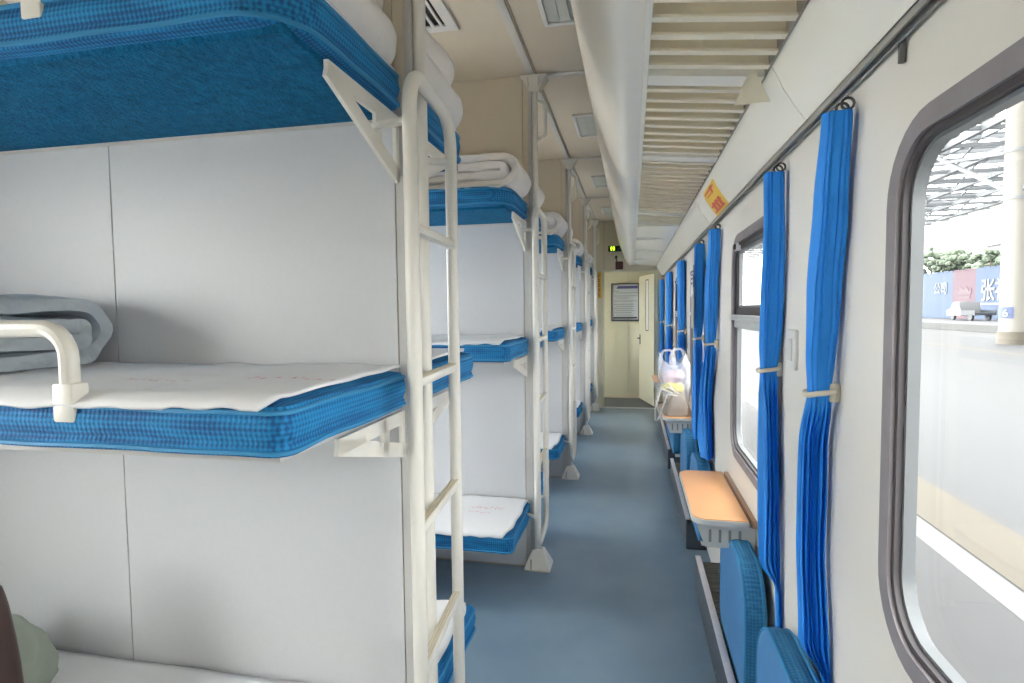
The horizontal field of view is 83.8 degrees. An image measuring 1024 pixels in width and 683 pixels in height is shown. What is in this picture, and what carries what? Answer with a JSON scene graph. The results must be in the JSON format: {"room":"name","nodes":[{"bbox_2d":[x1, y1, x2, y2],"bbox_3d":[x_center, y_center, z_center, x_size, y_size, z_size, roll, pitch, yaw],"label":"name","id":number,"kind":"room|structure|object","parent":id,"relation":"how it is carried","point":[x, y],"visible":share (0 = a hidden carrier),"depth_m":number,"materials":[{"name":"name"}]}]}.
{"room":"train carriage","nodes":[
{"label":"train carriage","id":0,"kind":"room"},
{"bbox_2d":[0,0,413,682],"bbox_3d":[-1.169,0.019,1.699,1.855,2.800,0.044,0,3,12],"label":"wall partition","id":1,"kind":"structure","parent":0,"point":[285,245],"depth_m":1.62,"materials":[{"name":"beige plastic"}]},
{"bbox_2d":[0,0,399,182],"bbox_3d":[-1.225,-0.601,1.397,1.839,0.419,0.514,0,3,12],"label":"bunk","id":2,"kind":"object","parent":1,"relation":"attached to","point":[73,72],"visible":1,"depth_m":1.17,"materials":[{"name":"blue fabric"}]},
{"bbox_2d":[325,0,394,70],"bbox_3d":[-1.213,-0.666,1.391,1.775,0.042,0.493,0,3,12],"label":"sheet","id":3,"kind":"object","parent":2,"relation":"on","point":[327,1],"visible":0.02,"depth_m":1.24,"materials":[{"name":"white"}]},
{"bbox_2d":[4,0,397,63],"bbox_3d":[-0.645,-0.812,1.284,0.673,0.279,0.468,0,3,12],"label":"quilt","id":4,"kind":"object","parent":3,"relation":"on","point":[367,17],"visible":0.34,"depth_m":1.29,"materials":[{"name":"white fabric"}]},
{"bbox_2d":[0,320,405,461],"bbox_3d":[-1.222,0.132,1.413,1.839,0.375,0.564,0,3,12],"label":"bunk","id":5,"kind":"object","parent":1,"relation":"attached to","point":[286,428],"visible":0.82,"depth_m":1.04,"materials":[{"name":"blue fabric"}]},
{"bbox_2d":[0,362,400,411],"bbox_3d":[-1.211,0.090,1.400,1.776,0.038,0.556,0,3,12],"label":"sheet","id":6,"kind":"object","parent":5,"relation":"on","point":[247,387],"visible":0.91,"depth_m":1.15,"materials":[{"name":"white fabric"}]},
{"bbox_2d":[0,294,112,371],"bbox_3d":[-1.584,-0.030,1.558,0.829,0.201,0.369,0,3,12],"label":"quilt","id":7,"kind":"object","parent":6,"relation":"on","point":[85,320],"visible":0.63,"depth_m":1.48,"materials":[{"name":"grey fabric"}]},
{"bbox_2d":[427,103,460,177],"bbox_3d":[-1.108,-0.633,1.955,1.841,0.419,0.571,0,3,12],"label":"bunk","id":8,"kind":"object","parent":1,"relation":"attached to","point":[436,149],"visible":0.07,"depth_m":1.72,"materials":[{"name":"blue"}]},
{"bbox_3d":[-1.093,-0.698,1.948,1.782,0.037,0.545,0,3,12],"label":"sheet","id":9,"kind":"object","parent":8,"relation":"on","visible":0},
{"bbox_2d":[426,29,462,128],"bbox_3d":[-0.493,-0.829,1.775,0.614,0.255,0.469,0,3,12],"label":"quilt","id":10,"kind":"object","parent":9,"relation":"on","point":[439,66],"visible":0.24,"depth_m":1.73,"materials":[{"name":"white fabric"}]},
{"bbox_2d":[432,352,473,423],"bbox_3d":[-1.095,0.097,2.020,1.842,0.375,0.623,0,3,12],"label":"bunk","id":11,"kind":"object","parent":1,"relation":"attached to","point":[440,400],"visible":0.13,"depth_m":1.81,"materials":[{"name":"blue"}]},
{"bbox_2d":[432,348,463,359],"bbox_3d":[-1.081,0.054,2.024,1.775,0.035,0.613,0,3,12],"label":"sheet","id":12,"kind":"object","parent":11,"relation":"on","point":[436,352],"visible":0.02,"depth_m":1.88,"materials":[{"name":"white"}]},
{"bbox_2d":[438,604,475,682],"bbox_3d":[-1.086,1.075,2.064,1.841,0.150,0.600,0,3,12],"label":"bunk","id":13,"kind":"object","parent":1,"relation":"attached to","point":[445,665],"visible":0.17,"depth_m":1.87,"materials":[{"name":"blue"}]},
{"bbox_2d":[437,600,465,661],"bbox_3d":[-1.071,1.002,2.067,1.777,0.039,0.595,0,3,12],"label":"sheet","id":14,"kind":"object","parent":13,"relation":"on","point":[441,604],"visible":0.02,"depth_m":1.94,"materials":[{"name":"white"}]},
{"bbox_3d":[-1.210,1.059,1.474,1.839,0.150,0.544,0,3,12],"label":"bunk","id":15,"kind":"object","parent":1,"relation":"attached to","visible":0},
{"bbox_2d":[51,650,302,682],"bbox_3d":[-1.202,0.987,1.459,1.770,0.037,0.538,0,3,12],"label":"sheet","id":16,"kind":"object","parent":15,"relation":"on","point":[73,667],"visible":0.66,"depth_m":1.65,"materials":[{"name":"white fabric"}]},
{"bbox_2d":[0,585,23,682],"bbox_3d":[-1.329,0.779,1.390,0.236,0.400,0.143,0,3,12],"label":"leather bag","id":17,"kind":"object","parent":16,"relation":"on","point":[11,671],"visible":1,"depth_m":1.39,"materials":[{"name":"brown leather"}]},
{"bbox_2d":[12,614,58,682],"bbox_3d":[-1.483,0.856,1.561,0.422,0.232,0.333,0,3,12],"label":"cloth bag","id":18,"kind":"object","parent":16,"relation":"on","point":[39,656],"visible":0.75,"depth_m":1.57,"materials":[{"name":"fabric"}]},
{"bbox_2d":[429,76,531,565],"bbox_3d":[-0.800,-0.082,3.458,1.855,2.800,0.044,0,3,12],"label":"wall partition","id":19,"kind":"structure","parent":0,"point":[493,263],"depth_m":3.30,"materials":[{"name":"beige plastic"}]},
{"bbox_2d":[429,186,527,251],"bbox_3d":[-0.856,-0.702,3.156,1.839,0.419,0.514,0,3,12],"label":"bunk","id":20,"kind":"object","parent":19,"relation":"attached to","point":[482,204],"visible":0.34,"depth_m":2.82,"materials":[{"name":"blue fabric"}]},
{"bbox_2d":[429,184,524,200],"bbox_3d":[-0.845,-0.767,3.150,1.775,0.042,0.493,0,3,12],"label":"sheet","id":21,"kind":"object","parent":20,"relation":"on","point":[489,185],"visible":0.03,"depth_m":2.79,"materials":[{"name":"white"}]},
{"bbox_2d":[429,152,530,197],"bbox_3d":[-0.177,-0.870,3.042,0.510,0.189,0.396,0,3,12],"label":"quilt","id":22,"kind":"object","parent":21,"relation":"on","point":[488,168],"visible":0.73,"depth_m":2.86,"materials":[{"name":"white fabric"}]},
{"bbox_2d":[432,337,528,376],"bbox_3d":[-0.853,0.031,3.172,1.839,0.375,0.564,0,3,12],"label":"bunk","id":23,"kind":"object","parent":19,"relation":"attached to","point":[507,351],"visible":0.22,"depth_m":2.76,"materials":[{"name":"blue"}]},
{"bbox_2d":[431,334,524,345],"bbox_3d":[-0.841,-0.012,3.159,1.779,0.038,0.557,0,3,12],"label":"sheet","id":24,"kind":"object","parent":23,"relation":"on","point":[440,339],"visible":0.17,"depth_m":2.82,"materials":[{"name":"white"}]},
{"bbox_2d":[435,502,529,555],"bbox_3d":[-0.840,1.007,3.236,1.839,0.150,0.544,0,3,12],"label":"bunk","id":25,"kind":"object","parent":19,"relation":"attached to","point":[507,545],"visible":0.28,"depth_m":2.84,"materials":[{"name":"blue"}]},
{"bbox_2d":[434,493,527,538],"bbox_3d":[-0.827,0.937,3.221,1.782,0.038,0.540,0,3,12],"label":"sheet","id":26,"kind":"object","parent":25,"relation":"on","point":[483,516],"visible":0.27,"depth_m":3.03,"materials":[{"name":"white"}]},
{"bbox_2d":[429,0,613,221],"bbox_3d":[-0.108,-1.576,4.261,3.080,0.080,11.260,0,3,12],"label":"ceiling","id":27,"kind":"structure","parent":0,"point":[482,48],"depth_m":2.99,"materials":[{"name":"beige plastic"}]},
{"bbox_2d":[425,0,458,32],"bbox_3d":[-0.463,-1.423,2.394,0.340,0.012,0.540,0,3,12],"label":"ceiling vent","id":28,"kind":"object","parent":27,"relation":"in","point":[438,17],"visible":0.41,"depth_m":2.52,"materials":[{"name":"white"}]},
{"bbox_2d":[494,0,595,219],"bbox_3d":[0.213,-1.505,3.655,0.040,0.022,10.000,0,3,12],"label":"trim","id":29,"kind":"structure","parent":27,"relation":"attached to","point":[501,5],"depth_m":2.98,"materials":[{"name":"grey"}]},
{"bbox_2d":[536,0,574,26],"bbox_3d":[0.215,-1.427,2.339,0.240,0.014,0.500,0,3,12],"label":"recessed light","id":30,"kind":"object","parent":27,"relation":"in","point":[553,13],"visible":0.57,"depth_m":2.49,"materials":[{"name":"white"}]},
{"bbox_2d":[542,0,573,22],"bbox_3d":[0.215,-1.430,2.339,0.196,0.008,0.456,0,3,12],"label":"diffuser","id":31,"kind":"object","parent":30,"relation":"attached to","point":[553,11],"depth_m":2.49,"materials":[{"name":"grey"}]},
{"bbox_2d":[547,70,584,77],"bbox_3d":[0.616,-1.479,3.081,0.980,0.020,0.040,0,3,12],"label":"trim","id":32,"kind":"structure","parent":27,"relation":"attached to","point":[581,72],"depth_m":3.14,"materials":[{"name":"grey"}]},
{"bbox_2d":[572,113,596,137],"bbox_3d":[0.569,-1.524,4.030,0.240,0.014,0.500,0,3,12],"label":"recessed light","id":33,"kind":"object","parent":27,"relation":"in","point":[584,123],"visible":0.57,"depth_m":4.01,"materials":[{"name":"grey"}]},
{"bbox_2d":[576,116,596,135],"bbox_3d":[0.569,-1.527,4.029,0.196,0.008,0.456,0,3,12],"label":"diffuser","id":34,"kind":"object","parent":33,"relation":"attached to","point":[585,125],"depth_m":4.04,"materials":[{"name":"grey"}]},
{"bbox_2d":[591,175,606,187],"bbox_3d":[0.940,-1.626,5.798,0.240,0.014,0.500,0,3,12],"label":"recessed light","id":35,"kind":"object","parent":27,"relation":"in","point":[599,181],"visible":0.52,"depth_m":5.81,"materials":[{"name":"grey"}]},
{"bbox_2d":[538,159,565,476],"bbox_3d":[-0.432,-0.183,5.217,1.855,2.800,0.044,0,3,12],"label":"wall partition","id":36,"kind":"structure","parent":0,"point":[551,173],"depth_m":5.03,"materials":[{"name":"beige plastic"}]},
{"bbox_2d":[539,234,564,271],"bbox_3d":[-0.487,-0.804,4.915,1.839,0.419,0.514,0,3,12],"label":"bunk","id":37,"kind":"object","parent":36,"relation":"attached to","point":[555,243],"visible":0.15,"depth_m":4.62,"materials":[{"name":"blue fabric"}]},
{"bbox_2d":[539,232,558,234],"bbox_3d":[-0.476,-0.869,4.909,1.775,0.042,0.493,0,3,12],"label":"sheet","id":38,"kind":"object","parent":37,"relation":"on","point":[548,233],"visible":0.02,"depth_m":4.53,"materials":[{"name":"white"}]},
{"bbox_2d":[539,212,567,237],"bbox_3d":[0.198,-0.974,4.799,0.516,0.196,0.394,0,3,12],"label":"quilt","id":39,"kind":"object","parent":38,"relation":"on","point":[555,222],"visible":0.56,"depth_m":4.60,"materials":[{"name":"white fabric"}]},
{"bbox_2d":[541,327,564,352],"bbox_3d":[-0.485,-0.070,4.931,1.839,0.375,0.564,0,3,12],"label":"bunk","id":40,"kind":"object","parent":36,"relation":"attached to","point":[557,334],"visible":0.22,"depth_m":4.60,"materials":[{"name":"blue"}]},
{"bbox_2d":[541,435,565,461],"bbox_3d":[-0.472,0.906,4.995,1.839,0.150,0.544,0,3,12],"label":"bunk","id":41,"kind":"object","parent":36,"relation":"attached to","point":[555,452],"visible":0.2,"depth_m":4.59,"materials":[{"name":"blue"}]},
{"bbox_2d":[540,432,562,449],"bbox_3d":[-0.464,0.835,4.980,1.770,0.037,0.538,0,3,12],"label":"sheet","id":42,"kind":"object","parent":41,"relation":"on","point":[554,438],"visible":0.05,"depth_m":4.80,"materials":[{"name":"white"}]},
{"bbox_2d":[436,397,716,682],"bbox_3d":[-0.076,1.309,4.420,3.080,0.100,11.260,0,3,12],"label":"floor","id":43,"kind":"structure","parent":0,"point":[617,602],"depth_m":3.09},
{"bbox_2d":[402,0,437,682],"bbox_3d":[-0.228,0.025,1.501,0.150,2.789,0.146,0,3,12],"label":"post","id":44,"kind":"object","parent":43,"relation":"on","point":[414,21],"visible":0.42,"depth_m":1.48,"materials":[{"name":"white metal"}]},
{"bbox_2d":[370,71,464,682],"bbox_3d":[-0.240,0.299,1.517,0.125,1.884,0.414,0,3,8],"label":"ladder","id":45,"kind":"object","parent":44,"relation":"attached to","point":[424,652],"visible":0.98,"depth_m":1.33,"materials":[{"name":"white metal"}]},
{"bbox_2d":[520,73,552,572],"bbox_3d":[0.141,-0.076,3.260,0.150,2.789,0.146,0,3,12],"label":"post","id":46,"kind":"object","parent":43,"relation":"on","point":[539,560],"visible":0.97,"depth_m":3.21,"materials":[{"name":"white metal"}]},
{"bbox_2d":[516,206,548,545],"bbox_3d":[0.122,0.198,3.280,0.125,1.884,0.414,0,3,11],"label":"ladder","id":47,"kind":"object","parent":46,"relation":"attached to","point":[540,532],"visible":0.97,"depth_m":3.12,"materials":[{"name":"white metal"}]},
{"bbox_2d":[560,158,579,479],"bbox_3d":[0.509,-0.177,5.019,0.150,2.789,0.146,0,3,12],"label":"post","id":48,"kind":"object","parent":43,"relation":"on","point":[571,472],"visible":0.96,"depth_m":4.99,"materials":[{"name":"white metal"}]},
{"bbox_2d":[558,244,576,460],"bbox_3d":[0.490,0.097,5.039,0.125,1.884,0.414,0,3,11],"label":"ladder","id":49,"kind":"object","parent":48,"relation":"attached to","point":[571,258],"visible":0.96,"depth_m":4.87,"materials":[{"name":"white metal"}]},
{"bbox_2d":[579,198,592,435],"bbox_3d":[0.878,-0.278,6.778,0.150,2.789,0.146,0,3,12],"label":"post","id":50,"kind":"object","parent":43,"relation":"on","point":[586,430],"visible":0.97,"depth_m":6.75,"materials":[{"name":"white metal"}]},
{"bbox_2d":[580,261,589,420],"bbox_3d":[0.859,-0.004,6.798,0.125,1.884,0.414,0,3,11],"label":"ladder","id":51,"kind":"object","parent":50,"relation":"attached to","point":[587,264],"visible":0.97,"depth_m":6.61,"materials":[{"name":"white metal"}]},
{"bbox_2d":[589,220,599,410],"bbox_3d":[1.215,-0.371,8.386,0.150,2.789,0.146,0,3,12],"label":"post","id":52,"kind":"object","parent":43,"relation":"on","point":[595,407],"visible":0.94,"depth_m":8.37,"materials":[{"name":"white metal"}]},
{"bbox_2d":[655,399,679,468],"bbox_3d":[1.819,1.013,6.764,0.128,0.192,2.950,0,3,12],"label":"heater casing","id":53,"kind":"object","parent":43,"relation":"on","point":[667,448],"visible":0.52,"depth_m":5.91,"materials":[{"name":"grey"}]},
{"bbox_2d":[658,402,671,451],"bbox_3d":[1.826,0.957,6.759,0.111,0.014,2.946,0,3,12],"label":"grille","id":54,"kind":"object","parent":53,"relation":"attached to","point":[662,422],"depth_m":6.38,"materials":[{"name":"grey"}]},
{"bbox_2d":[670,458,706,549],"bbox_3d":[1.295,1.157,4.262,0.128,0.192,1.470,0,3,12],"label":"heater casing","id":55,"kind":"object","parent":43,"relation":"on","point":[688,530],"visible":0.63,"depth_m":3.82,"materials":[{"name":"grey"}]},
{"bbox_2d":[675,463,692,523],"bbox_3d":[1.302,1.101,4.257,0.111,0.014,1.466,0,3,12],"label":"grille","id":56,"kind":"object","parent":55,"relation":"attached to","point":[677,465],"depth_m":4.06,"materials":[{"name":"grey"}]},
{"bbox_2d":[695,555,738,682],"bbox_3d":[0.779,1.298,1.800,0.128,0.192,2.490,0,3,12],"label":"heater casing","id":57,"kind":"object","parent":43,"relation":"on","point":[707,573],"visible":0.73,"depth_m":2.51,"materials":[{"name":"grey"}]},
{"bbox_2d":[571,198,582,433],"bbox_3d":[-0.063,-0.284,6.976,1.855,2.800,0.044,0,3,12],"label":"wall partition","id":58,"kind":"structure","parent":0,"point":[576,205],"depth_m":6.77,"materials":[{"name":"beige"}]},
{"bbox_2d":[587,221,591,407],"bbox_3d":[0.302,-0.384,8.715,1.855,2.800,0.044,0,3,12],"label":"wall partition","id":59,"kind":"structure","parent":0,"point":[589,231],"depth_m":8.50,"materials":[{"name":"beige"}]},
{"bbox_2d":[590,270,597,399],"bbox_3d":[1.196,-0.097,8.405,0.125,1.884,0.414,0,3,11],"label":"ladder","id":60,"kind":"object","parent":59,"relation":"attached to","point":[595,278],"visible":0.99,"depth_m":8.21,"materials":[{"name":"white metal"}]},
{"bbox_2d":[604,271,655,394],"bbox_3d":[1.046,-0.451,9.768,2.880,2.800,0.050,0,3,12],"label":"wall","id":61,"kind":"structure","parent":0,"point":[621,343],"depth_m":9.61,"materials":[{"name":"beige paint"}]},
{"bbox_2d":[611,283,638,320],"bbox_3d":[1.891,-0.655,9.534,0.460,0.635,0.035,0,3,12],"label":"framed notice","id":62,"kind":"object","parent":61,"relation":"attached to","point":[624,296],"visible":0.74,"depth_m":9.53,"materials":[{"name":"grey"}]},
{"bbox_2d":[596,221,663,407],"bbox_3d":[0.829,-0.391,8.732,2.880,2.800,0.050,0,3,12],"label":"wall","id":63,"kind":"structure","parent":0,"point":[605,260],"depth_m":8.53,"materials":[{"name":"paint"}]},
{"bbox_2d":[602,268,658,408],"bbox_3d":[1.766,-0.034,8.555,0.827,2.085,0.074,0,3,12],"label":"door frame","id":64,"kind":"structure","parent":63,"relation":"in","point":[618,270],"depth_m":8.52,"materials":[{"name":"beige"}]},
{"bbox_2d":[637,273,655,405],"bbox_3d":[2.123,-0.042,8.954,0.148,1.990,0.860,-1,3,-2],"label":"door","id":65,"kind":"structure","parent":64,"relation":"attached to","point":[647,283],"depth_m":8.87,"materials":[{"name":"beige"}]},
{"bbox_2d":[663,0,1023,682],"bbox_3d":[1.334,-0.138,4.041,0.034,2.800,11.260,0,3,12],"label":"wall","id":66,"kind":"structure","parent":0,"point":[956,38],"depth_m":1.20,"materials":[{"name":"white plastic"}]},
{"bbox_2d":[651,375,671,391],"bbox_3d":[1.719,0.521,6.526,0.232,0.202,0.678,0,3,12],"label":"folding table","id":67,"kind":"object","parent":66,"relation":"attached to","point":[657,380],"visible":0.41,"depth_m":6.34,"materials":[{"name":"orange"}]},
{"bbox_2d":[659,403,691,432],"bbox_3d":[1.293,0.638,4.494,0.232,0.202,0.678,0,3,12],"label":"folding table","id":68,"kind":"object","parent":66,"relation":"attached to","point":[674,423],"visible":0.41,"depth_m":4.18,"materials":[{"name":"white"}]},
{"bbox_2d":[654,382,688,420],"bbox_3d":[1.209,0.453,4.324,0.262,0.272,0.236,0,3,12],"label":"tote bag","id":69,"kind":"object","parent":68,"relation":"on","point":[676,404],"visible":1,"depth_m":4.25,"materials":[{"name":"beige"}]},
{"bbox_2d":[670,421,681,456],"bbox_3d":[1.530,0.797,5.302,0.099,0.459,0.536,0,3,12],"label":"seat","id":70,"kind":"object","parent":66,"relation":"attached to","point":[674,437],"visible":0.36,"depth_m":5.06,"materials":[{"name":"blue"}]},
{"bbox_2d":[675,277,677,369],"bbox_3d":[1.649,-0.152,5.601,0.051,0.984,0.824,0,3,12],"label":"window","id":71,"kind":"structure","parent":66,"relation":"in","point":[676,320],"depth_m":5.96,"materials":[{"name":"glass"}]},
{"bbox_2d":[680,428,697,471],"bbox_3d":[1.279,0.866,4.105,0.099,0.459,0.536,0,3,12],"label":"seat","id":72,"kind":"object","parent":66,"relation":"attached to","point":[688,445],"visible":0.38,"depth_m":3.94,"materials":[{"name":"blue"}]},
{"bbox_2d":[571,0,809,265],"bbox_3d":[0.827,-1.036,3.554,0.560,0.426,10.000,0,3,12],"label":"luggage rack","id":73,"kind":"object","parent":66,"relation":"attached to","point":[665,79],"visible":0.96,"depth_m":1.74,"materials":[{"name":"white"}]},
{"bbox_2d":[734,72,769,105],"bbox_3d":[0.645,-0.700,1.534,0.092,0.125,0.016,0,3,12],"label":"tag","id":74,"kind":"object","parent":73,"relation":"hanging from","point":[752,91],"visible":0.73,"depth_m":1.53,"materials":[{"name":"beige"}]},
{"bbox_2d":[691,255,693,328],"bbox_3d":[1.152,-0.319,3.649,0.010,0.470,0.160,0,3,12],"label":"window","id":75,"kind":"structure","parent":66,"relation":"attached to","point":[692,287],"depth_m":3.64,"materials":[{"name":"grey"}]},
{"bbox_2d":[689,262,705,394],"bbox_3d":[1.322,-0.062,4.038,0.051,0.984,0.904,0,3,12],"label":"window","id":76,"kind":"structure","parent":66,"relation":"in","point":[691,329],"depth_m":4.43,"materials":[{"name":"glass"}]},
{"bbox_2d":[690,452,710,545],"bbox_3d":[1.129,0.908,3.387,0.099,0.459,0.536,0,3,12],"label":"seat","id":77,"kind":"object","parent":66,"relation":"attached to","point":[698,463],"visible":0.31,"depth_m":3.27,"materials":[{"name":"blue"}]},
{"bbox_2d":[703,179,728,215],"bbox_3d":[1.001,-0.702,2.809,0.074,0.122,0.380,0,3,12],"label":"sticker","id":78,"kind":"object","parent":66,"relation":"attached to","point":[717,202],"visible":0.97,"depth_m":2.79,"materials":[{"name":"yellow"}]},
{"bbox_2d":[679,470,756,549],"bbox_3d":[0.872,0.753,2.486,0.232,0.202,0.678,0,3,12],"label":"folding table","id":79,"kind":"object","parent":66,"relation":"attached to","point":[721,514],"visible":0.97,"depth_m":2.28,"materials":[{"name":"brown wood"}]},
{"bbox_2d":[720,539,767,682],"bbox_3d":[0.866,0.980,2.134,0.099,0.459,0.536,0,3,12],"label":"seat","id":80,"kind":"object","parent":66,"relation":"attached to","point":[743,603],"visible":0.8,"depth_m":1.97,"materials":[{"name":"blue fabric"}]},
{"bbox_2d":[730,216,782,489],"bbox_3d":[0.938,0.043,2.206,0.051,0.984,0.874,0,3,12],"label":"window","id":81,"kind":"structure","parent":66,"relation":"in","point":[747,317],"depth_m":2.53,"materials":[{"name":"metal"}]},
{"bbox_2d":[657,0,916,274],"bbox_3d":[1.151,-0.780,3.500,0.104,0.214,9.996,0,3,12],"label":"wall panel","id":82,"kind":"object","parent":66,"relation":"attached to","point":[830,38],"depth_m":1.40,"materials":[{"name":"white plastic"}]},
{"bbox_2d":[756,626,820,682],"bbox_3d":[0.721,1.020,1.442,0.099,0.459,0.536,0,3,12],"label":"seat","id":83,"kind":"object","parent":66,"relation":"attached to","point":[780,656],"visible":1,"depth_m":1.48,"materials":[{"name":"blue fabric"}]},
{"bbox_2d":[786,329,797,370],"bbox_3d":[0.809,0.022,1.653,0.014,0.115,0.090,0,3,12],"label":"switch plate","id":84,"kind":"object","parent":66,"relation":"attached to","point":[792,335],"visible":1,"depth_m":1.63,"materials":[{"name":"white"}]},
{"bbox_2d":[661,0,942,277],"bbox_3d":[1.186,-0.648,3.500,0.030,0.052,10.000,0,3,12],"label":"rail","id":85,"kind":"object","parent":66,"relation":"attached to","point":[920,9],"visible":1,"depth_m":1.16,"materials":[{"name":"grey metal"}]},
{"bbox_2d":[659,278,664,370],"bbox_3d":[2.152,-0.253,8.213,0.070,1.313,0.362,0,3,10],"label":"window curtain","id":86,"kind":"object","parent":85,"relation":"hanging from","point":[661,282],"visible":1,"depth_m":8.09,"materials":[{"name":"blue fabric"}]},
{"bbox_2d":[666,271,672,371],"bbox_3d":[1.817,-0.227,6.621,0.071,1.183,0.452,0,3,10],"label":"window curtain","id":87,"kind":"object","parent":85,"relation":"hanging from","point":[669,325],"visible":0.96,"depth_m":6.45,"materials":[{"name":"blue fabric"}]},
{"bbox_2d":[676,258,686,392],"bbox_3d":[1.477,-0.088,4.997,0.071,1.273,0.324,0,3,10],"label":"window curtain","id":88,"kind":"object","parent":85,"relation":"hanging from","point":[680,364],"visible":0.8,"depth_m":4.87,"materials":[{"name":"blue fabric"}]},
{"bbox_2d":[692,240,704,439],"bbox_3d":[1.206,-0.009,3.702,0.071,1.283,0.168,0,3,8],"label":"window curtain","id":89,"kind":"object","parent":85,"relation":"hanging from","point":[699,249],"visible":0.77,"depth_m":3.65,"materials":[{"name":"blue fabric"}]},
{"bbox_2d":[697,224,720,459],"bbox_3d":[1.105,0.021,3.227,0.072,1.288,0.537,0,3,10],"label":"window curtain","id":90,"kind":"object","parent":85,"relation":"hanging from","point":[704,429],"visible":1,"depth_m":3.09,"materials":[{"name":"blue fabric"}]},
{"bbox_2d":[756,162,785,627],"bbox_3d":[0.806,0.177,1.778,0.074,1.433,0.130,0,3,12],"label":"window curtain","id":91,"kind":"object","parent":85,"relation":"hanging from","point":[773,258],"visible":1,"depth_m":1.77,"materials":[{"name":"blue fabric"}]},
{"bbox_2d":[796,96,855,682],"bbox_3d":[0.704,0.190,1.293,0.077,1.403,0.170,0,3,12],"label":"window curtain","id":92,"kind":"object","parent":85,"relation":"hanging from","point":[827,248],"visible":1,"depth_m":1.29,"materials":[{"name":"blue fabric"}]},
{"bbox_2d":[878,37,1023,682],"bbox_3d":[0.588,0.115,0.518,0.043,0.924,1.064,0,3,12],"label":"window","id":93,"kind":"structure","parent":66,"relation":"in","point":[996,86],"depth_m":0.98,"materials":[{"name":"metal"}]},
{"bbox_2d":[938,203,1002,270],"bbox_3d":[85.669,-14.190,96.867,8.450,18.250,34.500,0,3,12],"label":"sky","id":94,"kind":"structure","parent":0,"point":[978,228],"depth_m":102.62,"materials":[{"name":"grey"}]},
{"label":"outside","id":95,"kind":"structure","parent":0,"visible":0},
{"bbox_2d":[922,328,1023,353],"bbox_3d":[26.750,-1.084,50.615,7.600,0.890,150.000,0,3,12],"label":"platform","id":96,"kind":"object","parent":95,"point":[970,339],"depth_m":25.60,"materials":[{"name":"concrete"}]},
{"bbox_2d":[996,100,1023,344],"bbox_3d":[19.559,-4.585,22.142,0.940,9.400,0.940,0,3,12],"label":"column","id":97,"kind":"structure","parent":96,"relation":"on","point":[1010,331],"depth_m":21.95,"materials":[{"name":"grey"}]},
{"bbox_2d":[743,111,1023,258],"bbox_3d":[25.488,-9.165,41.164,23.000,4.923,100.080,0,3,12],"label":"canopy","id":98,"kind":"object","parent":97,"relation":"on","point":[945,198],"visible":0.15,"depth_m":33.76,"materials":[{"name":"grey metal"}]},
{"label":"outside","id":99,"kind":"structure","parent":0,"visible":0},
{"bbox_2d":[703,322,1023,592],"bbox_3d":[13.875,0.032,32.911,9.540,0.900,110.000,0,3,12],"label":"platform","id":100,"kind":"object","parent":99,"point":[971,421],"visible":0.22,"depth_m":7.38,"materials":[{"name":"white concrete"}]},
{"bbox_2d":[741,388,1023,620],"bbox_3d":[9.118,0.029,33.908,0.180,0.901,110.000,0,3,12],"label":"painted line","id":101,"kind":"object","parent":100,"relation":"on","point":[1008,595],"depth_m":3.37,"materials":[{"name":"white paint"}]},
{"bbox_2d":[741,373,1023,590],"bbox_3d":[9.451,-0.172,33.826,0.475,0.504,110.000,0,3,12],"label":"tactile strip","id":102,"kind":"object","parent":100,"relation":"on","point":[997,546],"depth_m":3.93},
{"bbox_2d":[922,342,1023,355],"bbox_3d":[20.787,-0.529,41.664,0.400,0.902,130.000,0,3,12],"label":"strip","id":103,"kind":"object","parent":100,"relation":"on","point":[922,342],"depth_m":19.81,"materials":[{"name":"paint"}]},
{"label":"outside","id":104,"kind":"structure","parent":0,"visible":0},
{"bbox_2d":[741,396,1023,682],"bbox_3d":[8.414,0.030,34.055,1.260,0.900,110.000,0,3,12],"label":"ground platform edge","id":105,"kind":"structure","parent":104,"point":[980,637],"depth_m":2.81,"materials":[{"name":"grey concrete"}]},
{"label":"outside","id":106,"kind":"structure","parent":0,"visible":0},
{"bbox_2d":[922,317,997,324],"bbox_3d":[62.496,-3.195,78.820,50.000,1.200,220.000,0,3,12],"label":"road","id":107,"kind":"structure","parent":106,"point":[924,319],"depth_m":44.03,"materials":[{"name":"grey"}]},
{"bbox_2d":[924,246,951,273],"bbox_3d":[51.420,-7.372,70.028,5.391,8.367,4.885,0,3,12],"label":"tree","id":108,"kind":"object","parent":107,"relation":"on","point":[930,253],"visible":0.35,"depth_m":68.70,"materials":[{"name":"green plant"}]},
{"bbox_2d":[927,248,977,272],"bbox_3d":[50.531,-6.793,65.218,4.804,7.762,4.643,0,3,12],"label":"tree","id":109,"kind":"object","parent":107,"relation":"on","point":[950,263],"visible":0.63,"depth_m":64.55,"materials":[{"name":"green plant"}]},
{"bbox_2d":[922,322,997,332],"bbox_3d":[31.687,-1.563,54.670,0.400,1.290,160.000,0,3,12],"label":"kerb","id":110,"kind":"object","parent":107,"relation":"on","point":[930,325],"depth_m":34.59,"materials":[{"name":"grey"}]},
{"bbox_2d":[922,265,999,319],"bbox_3d":[40.644,-4.103,47.530,0.180,4.550,50.000,0,3,12],"label":"hoarding","id":111,"kind":"object","parent":107,"relation":"on","point":[982,285],"visible":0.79,"depth_m":53.07,"materials":[{"name":"blue"}]},
{"bbox_2d":[946,302,996,320],"bbox_3d":[37.327,-2.490,46.476,1.496,1.509,4.128,0,3,12],"label":"pickup truck","id":112,"kind":"object","parent":107,"relation":"on","point":[968,309],"visible":1,"depth_m":46.45,"materials":[{"name":"grey"}]},
{"bbox_2d":[957,246,1000,269],"bbox_3d":[50.511,-6.285,60.032,5.189,7.321,5.740,0,3,12],"label":"tree","id":113,"kind":"object","parent":107,"relation":"on","point":[991,256],"visible":0.52,"depth_m":59.95,"materials":[{"name":"green plant"}]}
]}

